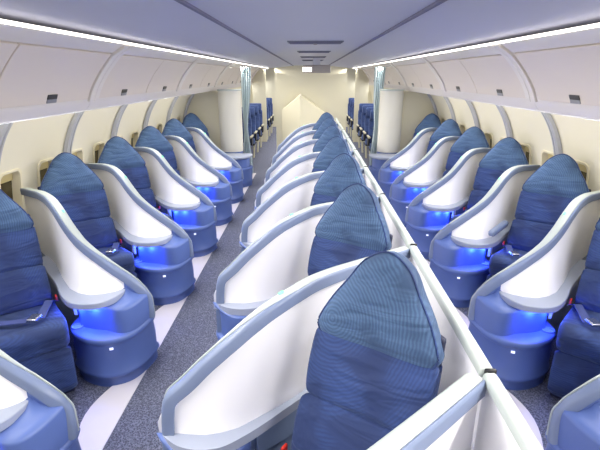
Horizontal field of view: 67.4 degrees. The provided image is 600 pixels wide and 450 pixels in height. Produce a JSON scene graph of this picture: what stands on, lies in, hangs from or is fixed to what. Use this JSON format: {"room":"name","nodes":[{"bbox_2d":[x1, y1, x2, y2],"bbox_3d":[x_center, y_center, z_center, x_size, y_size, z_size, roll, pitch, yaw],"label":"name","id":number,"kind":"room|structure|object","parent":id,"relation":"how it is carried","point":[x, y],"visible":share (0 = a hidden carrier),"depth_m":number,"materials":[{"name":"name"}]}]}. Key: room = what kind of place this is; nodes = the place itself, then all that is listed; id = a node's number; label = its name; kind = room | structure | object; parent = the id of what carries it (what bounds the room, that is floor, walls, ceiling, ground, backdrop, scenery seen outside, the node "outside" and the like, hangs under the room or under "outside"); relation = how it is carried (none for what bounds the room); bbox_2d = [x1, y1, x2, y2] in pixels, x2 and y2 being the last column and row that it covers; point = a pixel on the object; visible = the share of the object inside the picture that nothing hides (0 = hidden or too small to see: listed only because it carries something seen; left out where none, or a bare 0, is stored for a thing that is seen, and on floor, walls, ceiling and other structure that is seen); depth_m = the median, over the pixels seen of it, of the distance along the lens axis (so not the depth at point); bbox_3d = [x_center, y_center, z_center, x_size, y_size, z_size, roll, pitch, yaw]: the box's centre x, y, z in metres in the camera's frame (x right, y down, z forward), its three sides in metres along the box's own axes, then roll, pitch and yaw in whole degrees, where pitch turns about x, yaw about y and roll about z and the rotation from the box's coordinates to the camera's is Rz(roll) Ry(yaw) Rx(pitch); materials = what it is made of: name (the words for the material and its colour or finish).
{"room":"aircraft cabin","nodes":[
{"label":"aircraft cabin","id":0,"kind":"room"},
{"bbox_2d":[0,85,252,211],"bbox_3d":[-1.940,-1.580,7.899,0.441,1.720,19.100,0,18,1],"label":"wall","id":1,"kind":"structure","parent":0,"point":[27,143],"depth_m":4.04,"materials":[{"name":"plastic"}]},
{"bbox_2d":[0,122,13,160],"bbox_3d":[-2.015,-0.194,3.229,0.446,1.407,0.102,0,18,1],"label":"trim","id":2,"kind":"structure","parent":1,"relation":"attached to","point":[4,128],"depth_m":3.09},
{"bbox_2d":[0,168,23,208],"bbox_3d":[-2.268,-0.238,3.494,0.124,0.374,0.284,0,18,1],"label":"window","id":3,"kind":"structure","parent":1,"relation":"in","point":[11,182],"depth_m":3.57,"materials":[{"name":"plastic"}]},
{"bbox_2d":[0,173,12,183],"bbox_3d":[-2.277,-0.357,3.454,0.019,0.070,0.220,0,18,1],"label":"shade","id":4,"kind":"object","parent":3,"relation":"attached to","point":[6,179],"depth_m":3.50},
{"bbox_2d":[37,157,54,186],"bbox_3d":[-2.257,-0.399,3.978,0.124,0.374,0.284,0,18,1],"label":"window","id":5,"kind":"structure","parent":1,"relation":"in","point":[43,165],"depth_m":3.96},
{"bbox_2d":[40,161,47,169],"bbox_3d":[-2.265,-0.517,3.938,0.019,0.070,0.220,0,18,1],"label":"shade","id":6,"kind":"object","parent":5,"relation":"attached to","point":[44,166],"depth_m":3.99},
{"bbox_2d":[63,111,84,152],"bbox_3d":[-1.992,-0.519,4.207,0.446,1.407,0.102,0,18,1],"label":"trim","id":7,"kind":"structure","parent":1,"relation":"attached to","point":[68,143],"depth_m":4.08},
{"bbox_2d":[71,148,83,161],"bbox_3d":[-2.246,-0.563,4.471,0.124,0.374,0.284,0,18,1],"label":"window","id":8,"kind":"structure","parent":1,"relation":"in","point":[79,153],"depth_m":4.53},
{"bbox_2d":[93,141,104,162],"bbox_3d":[-2.235,-0.723,4.955,0.124,0.374,0.284,0,18,1],"label":"window","id":9,"kind":"structure","parent":1,"relation":"in","point":[98,147],"depth_m":5.00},
{"bbox_2d":[110,104,127,138],"bbox_3d":[-1.969,-0.843,5.184,0.446,1.407,0.102,0,18,1],"label":"trim","id":10,"kind":"structure","parent":1,"relation":"attached to","point":[115,127],"depth_m":5.05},
{"bbox_2d":[130,130,138,146],"bbox_3d":[-2.212,-1.048,5.932,0.124,0.374,0.284,0,18,1],"label":"window","id":11,"kind":"structure","parent":1,"relation":"in","point":[134,135],"depth_m":6.00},
{"bbox_2d":[142,100,156,129],"bbox_3d":[-1.947,-1.168,6.161,0.446,1.407,0.102,0,18,1],"label":"trim","id":12,"kind":"structure","parent":1,"relation":"attached to","point":[146,120],"depth_m":6.03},
{"bbox_2d":[166,96,178,122],"bbox_3d":[-1.924,-1.492,7.138,0.446,1.407,0.102,0,18,1],"label":"trim","id":13,"kind":"structure","parent":1,"relation":"attached to","point":[175,98],"depth_m":7.01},
{"bbox_2d":[183,94,194,118],"bbox_3d":[-1.901,-1.817,8.116,0.446,1.407,0.102,0,18,1],"label":"trim","id":14,"kind":"structure","parent":1,"relation":"attached to","point":[192,95],"depth_m":7.98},
{"bbox_2d":[0,0,599,67],"bbox_3d":[0.175,-2.787,7.449,3.600,0.105,19.100,0,18,1],"label":"ceiling","id":15,"kind":"structure","parent":0,"point":[165,24],"depth_m":2.80,"materials":[{"name":"plastic"}]},
{"bbox_2d":[0,19,129,124],"bbox_3d":[-1.513,-0.743,2.286,0.469,0.500,2.330,0,18,1],"label":"bin","id":16,"kind":"object","parent":15,"relation":"attached to","point":[45,71],"visible":1,"depth_m":2.65,"materials":[{"name":"plastic"}]},
{"bbox_2d":[82,42,201,111],"bbox_3d":[-1.462,-1.479,4.502,0.469,0.500,2.330,0,18,1],"label":"bin","id":17,"kind":"object","parent":15,"relation":"attached to","point":[140,73],"visible":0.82,"depth_m":4.14,"materials":[{"name":"plastic"}]},
{"bbox_2d":[171,56,232,97],"bbox_3d":[-1.410,-2.215,6.717,0.469,0.500,2.330,0,18,1],"label":"bin","id":18,"kind":"object","parent":15,"relation":"attached to","point":[204,75],"visible":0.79,"depth_m":6.51,"materials":[{"name":"plastic"}]},
{"bbox_2d":[212,61,249,90],"bbox_3d":[-1.359,-2.950,8.933,0.469,0.500,2.330,0,18,1],"label":"bin","id":19,"kind":"object","parent":15,"relation":"attached to","point":[230,76],"visible":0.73,"depth_m":8.76,"materials":[{"name":"plastic"}]},
{"bbox_2d":[174,0,293,65],"bbox_3d":[-0.454,-2.835,7.448,0.022,0.023,19.100,0,18,1],"label":"trim","id":20,"kind":"structure","parent":15,"relation":"attached to","point":[183,2],"depth_m":2.98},
{"bbox_2d":[233,65,260,87],"bbox_3d":[-1.308,-3.686,11.148,0.469,0.500,2.330,0,18,1],"label":"bin","id":21,"kind":"object","parent":15,"relation":"attached to","point":[254,68],"visible":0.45,"depth_m":11.05,"materials":[{"name":"plastic"}]},
{"bbox_2d":[241,67,253,172],"bbox_3d":[-0.999,-1.958,8.563,0.192,1.980,0.060,0,18,1],"label":"curtain","id":22,"kind":"object","parent":15,"relation":"hanging from","point":[245,71],"visible":0.85,"depth_m":8.44,"materials":[{"name":"fabric"}]},
{"bbox_2d":[297,51,330,52],"bbox_3d":[0.211,-2.621,6.819,0.500,0.021,0.260,0,18,1],"label":"ceiling vent","id":23,"kind":"object","parent":15,"relation":"in","point":[297,51],"visible":0.98,"depth_m":6.70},
{"bbox_2d":[287,41,343,44],"bbox_3d":[0.166,-1.969,4.875,0.600,0.033,0.260,0,18,1],"label":"ceiling vent","id":24,"kind":"object","parent":15,"relation":"in","point":[289,42],"visible":1,"depth_m":4.77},
{"bbox_2d":[303,58,330,72],"bbox_3d":[0.349,-3.325,9.379,0.580,0.300,0.132,0,18,1],"label":"sign","id":25,"kind":"object","parent":15,"relation":"hanging from","point":[316,67],"visible":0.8,"depth_m":9.35,"materials":[{"name":"beige"}]},
{"bbox_2d":[360,64,387,87],"bbox_3d":[1.823,-3.664,11.083,0.469,0.500,2.330,0,18,1],"label":"bin","id":26,"kind":"object","parent":15,"relation":"attached to","point":[369,70],"visible":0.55,"depth_m":11.40,"materials":[{"name":"plastic"}]},
{"bbox_2d":[369,67,385,165],"bbox_3d":[1.448,-1.942,8.512,0.219,1.980,0.060,0,18,1],"label":"curtain","id":27,"kind":"object","parent":15,"relation":"hanging from","point":[379,75],"visible":0.68,"depth_m":8.38,"materials":[{"name":"fabric"}]},
{"bbox_2d":[329,0,447,64],"bbox_3d":[0.804,-2.826,7.422,0.022,0.023,19.100,0,18,1],"label":"trim","id":28,"kind":"structure","parent":15,"relation":"attached to","point":[438,2],"depth_m":2.97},
{"bbox_2d":[371,61,408,90],"bbox_3d":[1.772,-2.929,8.867,0.469,0.500,2.330,0,18,1],"label":"bin","id":29,"kind":"object","parent":15,"relation":"attached to","point":[393,79],"visible":0.56,"depth_m":8.60,"materials":[{"name":"plastic"}]},
{"bbox_2d":[389,55,450,97],"bbox_3d":[1.720,-2.193,6.652,0.469,0.500,2.330,0,18,1],"label":"bin","id":30,"kind":"object","parent":15,"relation":"attached to","point":[417,75],"visible":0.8,"depth_m":6.44,"materials":[{"name":"plastic"}]},
{"bbox_2d":[420,42,540,111],"bbox_3d":[1.669,-1.457,4.436,0.469,0.500,2.330,0,18,1],"label":"bin","id":31,"kind":"object","parent":15,"relation":"attached to","point":[482,73],"visible":0.8,"depth_m":4.07,"materials":[{"name":"plastic"}]},
{"bbox_2d":[495,23,599,120],"bbox_3d":[1.617,-0.722,2.221,0.469,0.500,2.330,0,18,1],"label":"bin","id":32,"kind":"object","parent":15,"relation":"attached to","point":[559,70],"visible":1,"depth_m":2.76,"materials":[{"name":"plastic"}]},
{"bbox_2d":[250,65,371,126],"bbox_3d":[0.385,-4.818,16.809,4.700,2.250,0.050,0,18,1],"label":"wall","id":33,"kind":"structure","parent":0,"point":[296,69],"depth_m":16.59,"materials":[{"name":"plastic"}]},
{"bbox_2d":[65,127,560,449],"bbox_3d":[0.175,-0.721,8.136,4.700,0.060,19.100,0,18,1],"label":"floor","id":34,"kind":"structure","parent":0,"point":[192,333],"depth_m":3.13,"materials":[{"name":"carpet"}]},
{"bbox_2d":[0,189,77,393],"bbox_3d":[-1.786,0.396,2.708,0.574,1.242,0.868,-14,23,-36],"label":"seat","id":35,"kind":"object","parent":34,"relation":"on","point":[34,332],"visible":0.94,"depth_m":2.76,"materials":[{"name":"fabric"}]},
{"bbox_2d":[0,301,69,362],"bbox_3d":[-1.707,0.623,2.680,0.510,0.154,0.615,-14,23,-36],"label":"seat cushion","id":36,"kind":"object","parent":35,"relation":"on","point":[48,337],"depth_m":2.57,"materials":[{"name":"fabric"}]},
{"bbox_2d":[0,349,81,449],"bbox_3d":[-1.677,0.672,2.147,1.510,1.072,0.475,12,22,31],"label":"shell","id":37,"kind":"object","parent":34,"relation":"on","point":[35,414],"visible":1,"depth_m":1.89,"materials":[{"name":"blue plastic"}]},
{"bbox_2d":[37,152,137,278],"bbox_3d":[-1.762,0.066,3.703,0.574,1.242,0.868,-14,23,-36],"label":"seat","id":38,"kind":"object","parent":34,"relation":"on","point":[77,188],"visible":0.53,"depth_m":3.78,"materials":[{"name":"fabric"}]},
{"bbox_2d":[97,245,134,272],"bbox_3d":[-1.684,0.292,3.675,0.510,0.154,0.615,-14,23,-36],"label":"seat cushion","id":39,"kind":"object","parent":38,"relation":"on","point":[122,257],"depth_m":3.59,"materials":[{"name":"fabric"}]},
{"bbox_2d":[20,187,158,386],"bbox_3d":[-1.655,0.342,3.141,1.510,1.072,0.475,12,22,31],"label":"shell","id":40,"kind":"object","parent":34,"relation":"on","point":[109,313],"visible":0.98,"depth_m":2.88,"materials":[{"name":"plastic"}]},
{"bbox_2d":[97,136,172,220],"bbox_3d":[-1.739,-0.265,4.697,0.574,1.242,0.868,-14,23,-36],"label":"seat","id":41,"kind":"object","parent":34,"relation":"on","point":[117,152],"visible":0.39,"depth_m":4.80,"materials":[{"name":"fabric"}]},
{"bbox_2d":[85,163,195,305],"bbox_3d":[-1.631,0.011,4.136,1.510,1.072,0.475,12,22,31],"label":"shell","id":42,"kind":"object","parent":34,"relation":"on","point":[163,253],"visible":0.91,"depth_m":3.87,"materials":[{"name":"plastic"}]},
{"bbox_2d":[135,126,180,176],"bbox_3d":[-1.716,-0.595,5.691,0.574,1.242,0.868,-14,23,-36],"label":"seat","id":43,"kind":"object","parent":34,"relation":"on","point":[150,136],"visible":0.25,"depth_m":5.78,"materials":[{"name":"fabric"}]},
{"bbox_2d":[78,173,255,449],"bbox_3d":[-1.061,0.120,5.503,0.210,0.004,7.336,0,18,1],"label":"trim","id":44,"kind":"structure","parent":34,"relation":"on","point":[98,423],"depth_m":2.70,"materials":[{"name":"plastic"}]},
{"bbox_2d":[133,147,217,257],"bbox_3d":[-1.608,-0.319,5.130,1.510,1.072,0.475,12,22,31],"label":"shell","id":45,"kind":"object","parent":34,"relation":"on","point":[188,207],"visible":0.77,"depth_m":4.87,"materials":[{"name":"plastic"}]},
{"bbox_2d":[162,118,196,153],"bbox_3d":[-1.693,-0.925,6.686,0.574,1.242,0.868,-14,23,-36],"label":"seat","id":46,"kind":"object","parent":34,"relation":"on","point":[174,127],"visible":0.16,"depth_m":6.75,"materials":[{"name":"fabric"}]},
{"bbox_2d":[182,113,209,137],"bbox_3d":[-1.670,-1.255,7.680,0.574,1.242,0.868,-14,23,-36],"label":"seat","id":47,"kind":"object","parent":34,"relation":"on","point":[190,120],"visible":0.2,"depth_m":7.73,"materials":[{"name":"fabric"}]},
{"bbox_2d":[164,135,232,225],"bbox_3d":[-1.585,-0.649,6.124,1.510,1.072,0.475,12,22,31],"label":"shell","id":48,"kind":"object","parent":34,"relation":"on","point":[194,170],"visible":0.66,"depth_m":5.87,"materials":[{"name":"plastic"}]},
{"bbox_2d":[187,89,242,152],"bbox_3d":[-1.565,-1.610,8.144,1.081,1.622,0.400,0,18,1],"label":"bulkhead","id":49,"kind":"object","parent":34,"relation":"on","point":[220,111],"visible":0.57,"depth_m":8.01,"materials":[{"name":"plastic"}]},
{"bbox_2d":[186,127,243,203],"bbox_3d":[-1.562,-0.979,7.119,1.510,1.072,0.475,12,22,31],"label":"shell","id":50,"kind":"object","parent":34,"relation":"on","point":[206,149],"visible":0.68,"depth_m":6.87,"materials":[{"name":"plastic"}]},
{"bbox_2d":[226,153,252,187],"bbox_3d":[-1.098,-0.949,7.862,0.525,0.546,0.437,0,18,1],"label":"console","id":51,"kind":"object","parent":34,"relation":"on","point":[243,159],"visible":0.57,"depth_m":7.79},
{"bbox_2d":[242,110,253,150],"bbox_3d":[-1.309,-1.946,9.930,0.534,1.135,0.571,0,18,1],"label":"seat","id":52,"kind":"object","parent":34,"relation":"on","point":[249,115],"visible":0.19,"depth_m":10.01,"materials":[{"name":"fabric"}]},
{"bbox_2d":[249,107,257,157],"bbox_3d":[-1.292,-2.198,10.689,0.534,1.135,0.571,0,18,1],"label":"seat","id":53,"kind":"object","parent":34,"relation":"on","point":[252,109],"visible":0.37,"depth_m":10.72,"materials":[{"name":"blue fabric"}]},
{"bbox_2d":[249,105,260,151],"bbox_3d":[-1.274,-2.450,11.448,0.534,1.135,0.571,0,18,1],"label":"seat","id":54,"kind":"object","parent":34,"relation":"on","point":[258,128],"visible":0.3,"depth_m":11.48,"materials":[{"name":"blue fabric"}]},
{"bbox_2d":[250,103,263,147],"bbox_3d":[-1.256,-2.702,12.207,0.534,1.135,0.571,0,18,1],"label":"seat","id":55,"kind":"object","parent":34,"relation":"on","point":[261,124],"visible":0.3,"depth_m":12.24,"materials":[{"name":"blue fabric"}]},
{"bbox_2d":[252,69,266,141],"bbox_3d":[-1.156,-3.413,12.943,0.380,2.020,0.060,0,18,1],"label":"wall","id":56,"kind":"structure","parent":34,"relation":"on","point":[259,80],"depth_m":12.80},
{"bbox_2d":[266,100,269,139],"bbox_3d":[-1.191,-3.206,13.725,0.534,1.135,0.571,0,18,1],"label":"seat","id":57,"kind":"object","parent":34,"relation":"on","point":[267,107],"visible":0.31,"depth_m":13.75,"materials":[{"name":"blue fabric"}]},
{"bbox_2d":[266,99,271,135],"bbox_3d":[-1.174,-3.458,14.483,0.534,1.135,0.571,0,18,1],"label":"seat","id":58,"kind":"object","parent":34,"relation":"on","point":[268,100],"visible":0.25,"depth_m":14.51,"materials":[{"name":"blue fabric"}]},
{"bbox_2d":[266,98,273,132],"bbox_3d":[-1.156,-3.710,15.243,0.534,1.135,0.571,0,18,1],"label":"seat","id":59,"kind":"object","parent":34,"relation":"on","point":[271,104],"visible":0.3,"depth_m":15.27,"materials":[{"name":"blue fabric"}]},
{"bbox_2d":[157,247,409,449],"bbox_3d":[0.057,0.719,2.022,1.350,1.062,0.295,-12,22,-33],"label":"shell","id":60,"kind":"object","parent":34,"relation":"on","point":[245,392],"visible":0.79,"depth_m":1.74,"materials":[{"name":"plastic"}]},
{"bbox_2d":[213,196,379,340],"bbox_3d":[0.080,0.389,3.016,1.350,1.062,0.295,-12,22,-33],"label":"shell","id":61,"kind":"object","parent":34,"relation":"on","point":[277,259],"visible":0.45,"depth_m":2.72,"materials":[{"name":"plastic"}]},
{"bbox_2d":[239,168,363,252],"bbox_3d":[0.103,0.058,4.010,1.350,1.062,0.295,-12,22,-33],"label":"shell","id":62,"kind":"object","parent":34,"relation":"on","point":[296,195],"visible":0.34,"depth_m":3.70,"materials":[{"name":"plastic"}]},
{"bbox_2d":[254,151,353,209],"bbox_3d":[0.126,-0.272,5.005,1.350,1.062,0.295,-12,22,-33],"label":"shell","id":63,"kind":"object","parent":34,"relation":"on","point":[299,166],"visible":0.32,"depth_m":4.68,"materials":[{"name":"plastic"}]},
{"bbox_2d":[264,139,346,183],"bbox_3d":[0.149,-0.602,5.999,1.350,1.062,0.295,-12,22,-33],"label":"shell","id":64,"kind":"object","parent":34,"relation":"on","point":[305,147],"visible":0.19,"depth_m":5.67,"materials":[{"name":"plastic"}]},
{"bbox_2d":[271,130,341,165],"bbox_3d":[0.172,-0.932,6.993,1.350,1.062,0.295,-12,22,-33],"label":"shell","id":65,"kind":"object","parent":34,"relation":"on","point":[304,136],"visible":0.22,"depth_m":6.66,"materials":[{"name":"plastic"}]},
{"bbox_2d":[276,123,337,152],"bbox_3d":[0.196,-1.262,7.988,1.350,1.062,0.295,-12,22,-33],"label":"shell","id":66,"kind":"object","parent":34,"relation":"on","point":[307,127],"visible":0.12,"depth_m":7.65,"materials":[{"name":"plastic"}]},
{"bbox_2d":[275,73,347,147],"bbox_3d":[0.231,-2.172,9.397,1.480,1.900,0.390,0,18,1],"label":"bulkhead","id":67,"kind":"object","parent":34,"relation":"on","point":[301,100],"visible":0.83,"depth_m":9.35,"materials":[{"name":"plastic"}]},
{"bbox_2d":[312,112,333,129],"bbox_3d":[0.281,-1.209,7.499,0.539,1.269,0.764,12,22,32],"label":"seat","id":68,"kind":"object","parent":34,"relation":"on","point":[325,115],"visible":0.09,"depth_m":7.55,"materials":[{"name":"fabric"}]},
{"bbox_2d":[312,118,337,138],"bbox_3d":[0.259,-0.879,6.505,0.539,1.269,0.764,12,22,32],"label":"seat","id":69,"kind":"object","parent":34,"relation":"on","point":[327,122],"visible":0.14,"depth_m":6.56,"materials":[{"name":"fabric"}]},
{"bbox_2d":[313,125,343,151],"bbox_3d":[0.235,-0.549,5.510,0.539,1.269,0.764,12,22,32],"label":"seat","id":70,"kind":"object","parent":34,"relation":"on","point":[331,131],"visible":0.16,"depth_m":5.56,"materials":[{"name":"fabric"}]},
{"bbox_2d":[311,136,351,172],"bbox_3d":[0.212,-0.219,4.516,0.539,1.269,0.764,12,22,32],"label":"seat","id":71,"kind":"object","parent":34,"relation":"on","point":[336,145],"visible":0.14,"depth_m":4.56,"materials":[{"name":"fabric"}]},
{"bbox_2d":[310,153,366,205],"bbox_3d":[0.189,0.111,3.522,0.539,1.269,0.764,12,22,32],"label":"seat","id":72,"kind":"object","parent":34,"relation":"on","point":[344,170],"visible":0.23,"depth_m":3.57,"materials":[{"name":"fabric"}]},
{"bbox_2d":[346,98,353,132],"bbox_3d":[1.843,-3.690,15.180,0.534,1.135,0.571,0,18,1],"label":"seat","id":73,"kind":"object","parent":34,"relation":"on","point":[349,102],"visible":0.22,"depth_m":15.25,"materials":[{"name":"blue fabric"}]},
{"bbox_2d":[308,183,392,275],"bbox_3d":[0.166,0.442,2.527,0.539,1.269,0.764,12,22,32],"label":"seat","id":74,"kind":"object","parent":34,"relation":"on","point":[354,227],"visible":0.37,"depth_m":2.56,"materials":[{"name":"fabric"}]},
{"bbox_2d":[348,99,353,135],"bbox_3d":[1.825,-3.438,14.421,0.534,1.135,0.571,0,18,1],"label":"seat","id":75,"kind":"object","parent":34,"relation":"on","point":[351,103],"visible":0.27,"depth_m":14.51,"materials":[{"name":"blue fabric"}]},
{"bbox_2d":[350,100,353,139],"bbox_3d":[1.808,-3.186,13.662,0.534,1.135,0.571,0,18,1],"label":"seat","id":76,"kind":"object","parent":34,"relation":"on","point":[352,119],"visible":0.3,"depth_m":13.75,"materials":[{"name":"blue fabric"}]},
{"bbox_2d":[353,69,368,141],"bbox_3d":[1.743,-3.393,12.882,0.380,2.020,0.060,0,18,1],"label":"wall","id":77,"kind":"structure","parent":34,"relation":"on","point":[361,79],"depth_m":12.74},
{"bbox_2d":[281,251,445,449],"bbox_3d":[0.143,0.772,1.533,0.539,1.269,0.764,12,22,32],"label":"seat","id":78,"kind":"object","parent":34,"relation":"on","point":[377,354],"visible":0.88,"depth_m":1.57,"materials":[{"name":"fabric"}]},
{"bbox_2d":[356,103,373,147],"bbox_3d":[1.803,-2.681,12.143,0.534,1.135,0.571,0,18,1],"label":"seat","id":79,"kind":"object","parent":34,"relation":"on","point":[360,104],"visible":0.35,"depth_m":12.18,"materials":[{"name":"blue fabric"}]},
{"bbox_2d":[359,105,373,152],"bbox_3d":[1.785,-2.429,11.384,0.534,1.135,0.571,0,18,1],"label":"seat","id":80,"kind":"object","parent":34,"relation":"on","point":[362,128],"visible":0.34,"depth_m":11.44,"materials":[{"name":"blue fabric"}]},
{"bbox_2d":[363,107,373,157],"bbox_3d":[1.768,-2.177,10.625,0.534,1.135,0.571,0,18,1],"label":"seat","id":81,"kind":"object","parent":34,"relation":"on","point":[368,109],"visible":0.38,"depth_m":10.67,"materials":[{"name":"blue fabric"}]},
{"bbox_2d":[367,110,373,158],"bbox_3d":[1.750,-1.925,9.866,0.534,1.135,0.571,0,18,1],"label":"seat","id":82,"kind":"object","parent":34,"relation":"on","point":[371,120],"visible":0.3,"depth_m":9.94,"materials":[{"name":"blue fabric"}]},
{"bbox_2d":[368,154,394,184],"bbox_3d":[1.468,-0.937,7.827,0.525,0.546,0.437,0,18,1],"label":"console","id":83,"kind":"object","parent":34,"relation":"on","point":[378,160],"visible":0.48,"depth_m":7.73},
{"bbox_2d":[377,89,434,153],"bbox_3d":[1.925,-1.585,8.071,1.081,1.622,0.400,0,18,1],"label":"bulkhead","id":84,"kind":"object","parent":34,"relation":"on","point":[401,111],"visible":0.57,"depth_m":7.94,"materials":[{"name":"plastic"}]},
{"bbox_2d":[378,128,436,201],"bbox_3d":[1.880,-0.955,7.047,1.451,1.072,0.474,-10,21,-28],"label":"shell","id":85,"kind":"object","parent":34,"relation":"on","point":[416,149],"visible":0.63,"depth_m":6.83,"materials":[{"name":"plastic"}]},
{"bbox_2d":[389,136,459,226],"bbox_3d":[1.857,-0.625,6.052,1.451,1.072,0.474,-10,21,-28],"label":"shell","id":86,"kind":"object","parent":34,"relation":"on","point":[430,169],"visible":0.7,"depth_m":5.83,"materials":[{"name":"plastic"}]},
{"bbox_2d":[367,373,485,449],"bbox_3d":[0.034,1.049,1.027,1.350,1.062,0.295,-12,22,-33],"label":"shell","id":87,"kind":"object","parent":34,"relation":"on","point":[446,422],"visible":1,"depth_m":1.19,"materials":[{"name":"white plastic"}]},
{"bbox_2d":[413,113,440,137],"bbox_3d":[2.037,-1.236,7.621,0.574,1.242,0.868,15,24,38],"label":"seat","id":88,"kind":"object","parent":34,"relation":"on","point":[431,120],"visible":0.21,"depth_m":7.67,"materials":[{"name":"fabric"}]},
{"bbox_2d":[335,118,542,449],"bbox_3d":[0.641,-0.243,4.974,0.045,1.026,9.424,0,18,1],"label":"divider","id":89,"kind":"object","parent":34,"relation":"on","point":[499,424],"depth_m":1.52,"materials":[{"name":"white plastic"}]},
{"bbox_2d":[426,119,461,153],"bbox_3d":[2.014,-0.905,6.627,0.574,1.242,0.868,15,24,38],"label":"seat","id":90,"kind":"object","parent":34,"relation":"on","point":[449,127],"visible":0.23,"depth_m":6.68,"materials":[{"name":"fabric"}]},
{"bbox_2d":[405,148,491,258],"bbox_3d":[1.834,-0.295,5.058,1.451,1.072,0.474,-10,21,-28],"label":"shell","id":91,"kind":"object","parent":34,"relation":"on","point":[434,207],"visible":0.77,"depth_m":4.83,"materials":[{"name":"plastic"}]},
{"bbox_2d":[442,126,489,177],"bbox_3d":[1.991,-0.575,5.633,0.574,1.242,0.868,15,24,38],"label":"seat","id":92,"kind":"object","parent":34,"relation":"on","point":[473,137],"visible":0.2,"depth_m":5.71,"materials":[{"name":"fabric"}]},
{"bbox_2d":[405,227,543,449],"bbox_3d":[1.288,0.130,5.473,0.210,0.004,7.336,0,18,1],"label":"trim","id":93,"kind":"structure","parent":34,"relation":"on","point":[527,416],"depth_m":2.59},
{"bbox_2d":[429,164,539,307],"bbox_3d":[1.810,0.035,4.064,1.451,1.072,0.474,-10,21,-28],"label":"shell","id":94,"kind":"object","parent":34,"relation":"on","point":[460,253],"visible":0.81,"depth_m":3.83,"materials":[{"name":"plastic"}]},
{"bbox_2d":[450,137,528,221],"bbox_3d":[1.968,-0.245,4.638,0.574,1.242,0.868,15,24,38],"label":"seat","id":95,"kind":"object","parent":34,"relation":"on","point":[508,152],"visible":0.3,"depth_m":4.74,"materials":[{"name":"fabric"}]},
{"bbox_2d":[450,212,464,221],"bbox_3d":[1.885,-0.019,4.614,0.510,0.154,0.615,15,24,38],"label":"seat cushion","id":96,"kind":"object","parent":95,"relation":"on","point":[454,217],"depth_m":4.57,"materials":[{"name":"fabric"}]},
{"bbox_2d":[468,190,599,389],"bbox_3d":[1.788,0.365,3.069,1.451,1.072,0.474,-10,21,-28],"label":"shell","id":97,"kind":"object","parent":34,"relation":"on","point":[515,316],"visible":0.92,"depth_m":2.83,"materials":[{"name":"plastic"}]},
{"bbox_2d":[486,154,590,280],"bbox_3d":[1.929,0.081,3.657,0.611,1.242,0.866,15,24,38],"label":"seat","id":98,"kind":"object","parent":34,"relation":"on","point":[544,196],"visible":0.57,"depth_m":3.71,"materials":[{"name":"fabric"}]},
{"bbox_2d":[489,246,527,274],"bbox_3d":[1.862,0.311,3.619,0.510,0.154,0.615,15,24,38],"label":"seat cushion","id":99,"kind":"object","parent":98,"relation":"on","point":[500,260],"depth_m":3.55,"materials":[{"name":"fabric"}]},
{"bbox_2d":[545,374,599,449],"bbox_3d":[1.764,0.696,2.075,1.451,1.072,0.474,-10,21,-28],"label":"shell","id":100,"kind":"object","parent":34,"relation":"on","point":[574,421],"visible":1,"depth_m":1.88,"materials":[{"name":"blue plastic"}]},
{"bbox_2d":[547,218,599,398],"bbox_3d":[1.922,0.415,2.650,0.574,1.242,0.868,15,24,38],"label":"seat","id":101,"kind":"object","parent":34,"relation":"on","point":[576,361],"visible":0.92,"depth_m":2.59,"materials":[{"name":"fabric"}]},
{"bbox_2d":[556,305,599,364],"bbox_3d":[1.839,0.641,2.625,0.510,0.154,0.615,15,24,38],"label":"seat cushion","id":102,"kind":"object","parent":101,"relation":"on","point":[578,342],"depth_m":2.54,"materials":[{"name":"fabric"}]},
{"bbox_2d":[369,85,599,217],"bbox_3d":[2.290,-1.551,7.811,0.441,1.720,19.100,0,18,1],"label":"wall","id":103,"kind":"structure","parent":0,"point":[579,137],"depth_m":4.46,"materials":[{"name":"plastic"}]},
{"bbox_2d":[427,94,437,115],"bbox_3d":[2.264,-1.788,8.029,0.446,1.407,0.102,0,18,1],"label":"trim","id":104,"kind":"structure","parent":103,"relation":"attached to","point":[429,95],"depth_m":7.89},
{"bbox_2d":[444,97,455,120],"bbox_3d":[2.241,-1.464,7.051,0.446,1.407,0.102,0,18,1],"label":"trim","id":105,"kind":"structure","parent":103,"relation":"attached to","point":[445,98],"depth_m":6.91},
{"bbox_2d":[465,100,479,127],"bbox_3d":[2.218,-1.139,6.074,0.446,1.407,0.102,0,18,1],"label":"trim","id":106,"kind":"structure","parent":103,"relation":"attached to","point":[475,118],"depth_m":5.93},
{"bbox_2d":[484,131,492,147],"bbox_3d":[2.472,-1.015,5.834,0.124,0.374,0.284,0,18,1],"label":"window","id":107,"kind":"structure","parent":103,"relation":"in","point":[489,136],"depth_m":5.89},
{"bbox_2d":[496,105,512,137],"bbox_3d":[2.196,-0.815,5.097,0.446,1.407,0.102,0,18,1],"label":"trim","id":108,"kind":"structure","parent":103,"relation":"attached to","point":[503,114],"depth_m":4.96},
{"bbox_2d":[520,142,530,164],"bbox_3d":[2.450,-0.691,4.857,0.124,0.374,0.284,0,18,1],"label":"window","id":109,"kind":"structure","parent":103,"relation":"in","point":[526,148],"depth_m":4.87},
{"bbox_2d":[540,150,553,166],"bbox_3d":[2.438,-0.530,4.373,0.124,0.374,0.284,0,18,1],"label":"window","id":110,"kind":"structure","parent":103,"relation":"in","point":[545,155],"depth_m":4.44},
{"bbox_2d":[541,112,562,155],"bbox_3d":[2.173,-0.490,4.120,0.446,1.407,0.102,0,18,1],"label":"trim","id":111,"kind":"structure","parent":103,"relation":"attached to","point":[556,142],"depth_m":3.99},
{"bbox_2d":[575,160,588,187],"bbox_3d":[2.427,-0.366,3.880,0.124,0.374,0.284,0,18,1],"label":"window","id":112,"kind":"structure","parent":103,"relation":"in","point":[584,167],"depth_m":3.83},
{"bbox_2d":[578,164,586,172],"bbox_3d":[2.435,-0.485,3.840,0.019,0.070,0.220,0,18,1],"label":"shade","id":113,"kind":"object","parent":112,"relation":"attached to","point":[583,169],"depth_m":3.88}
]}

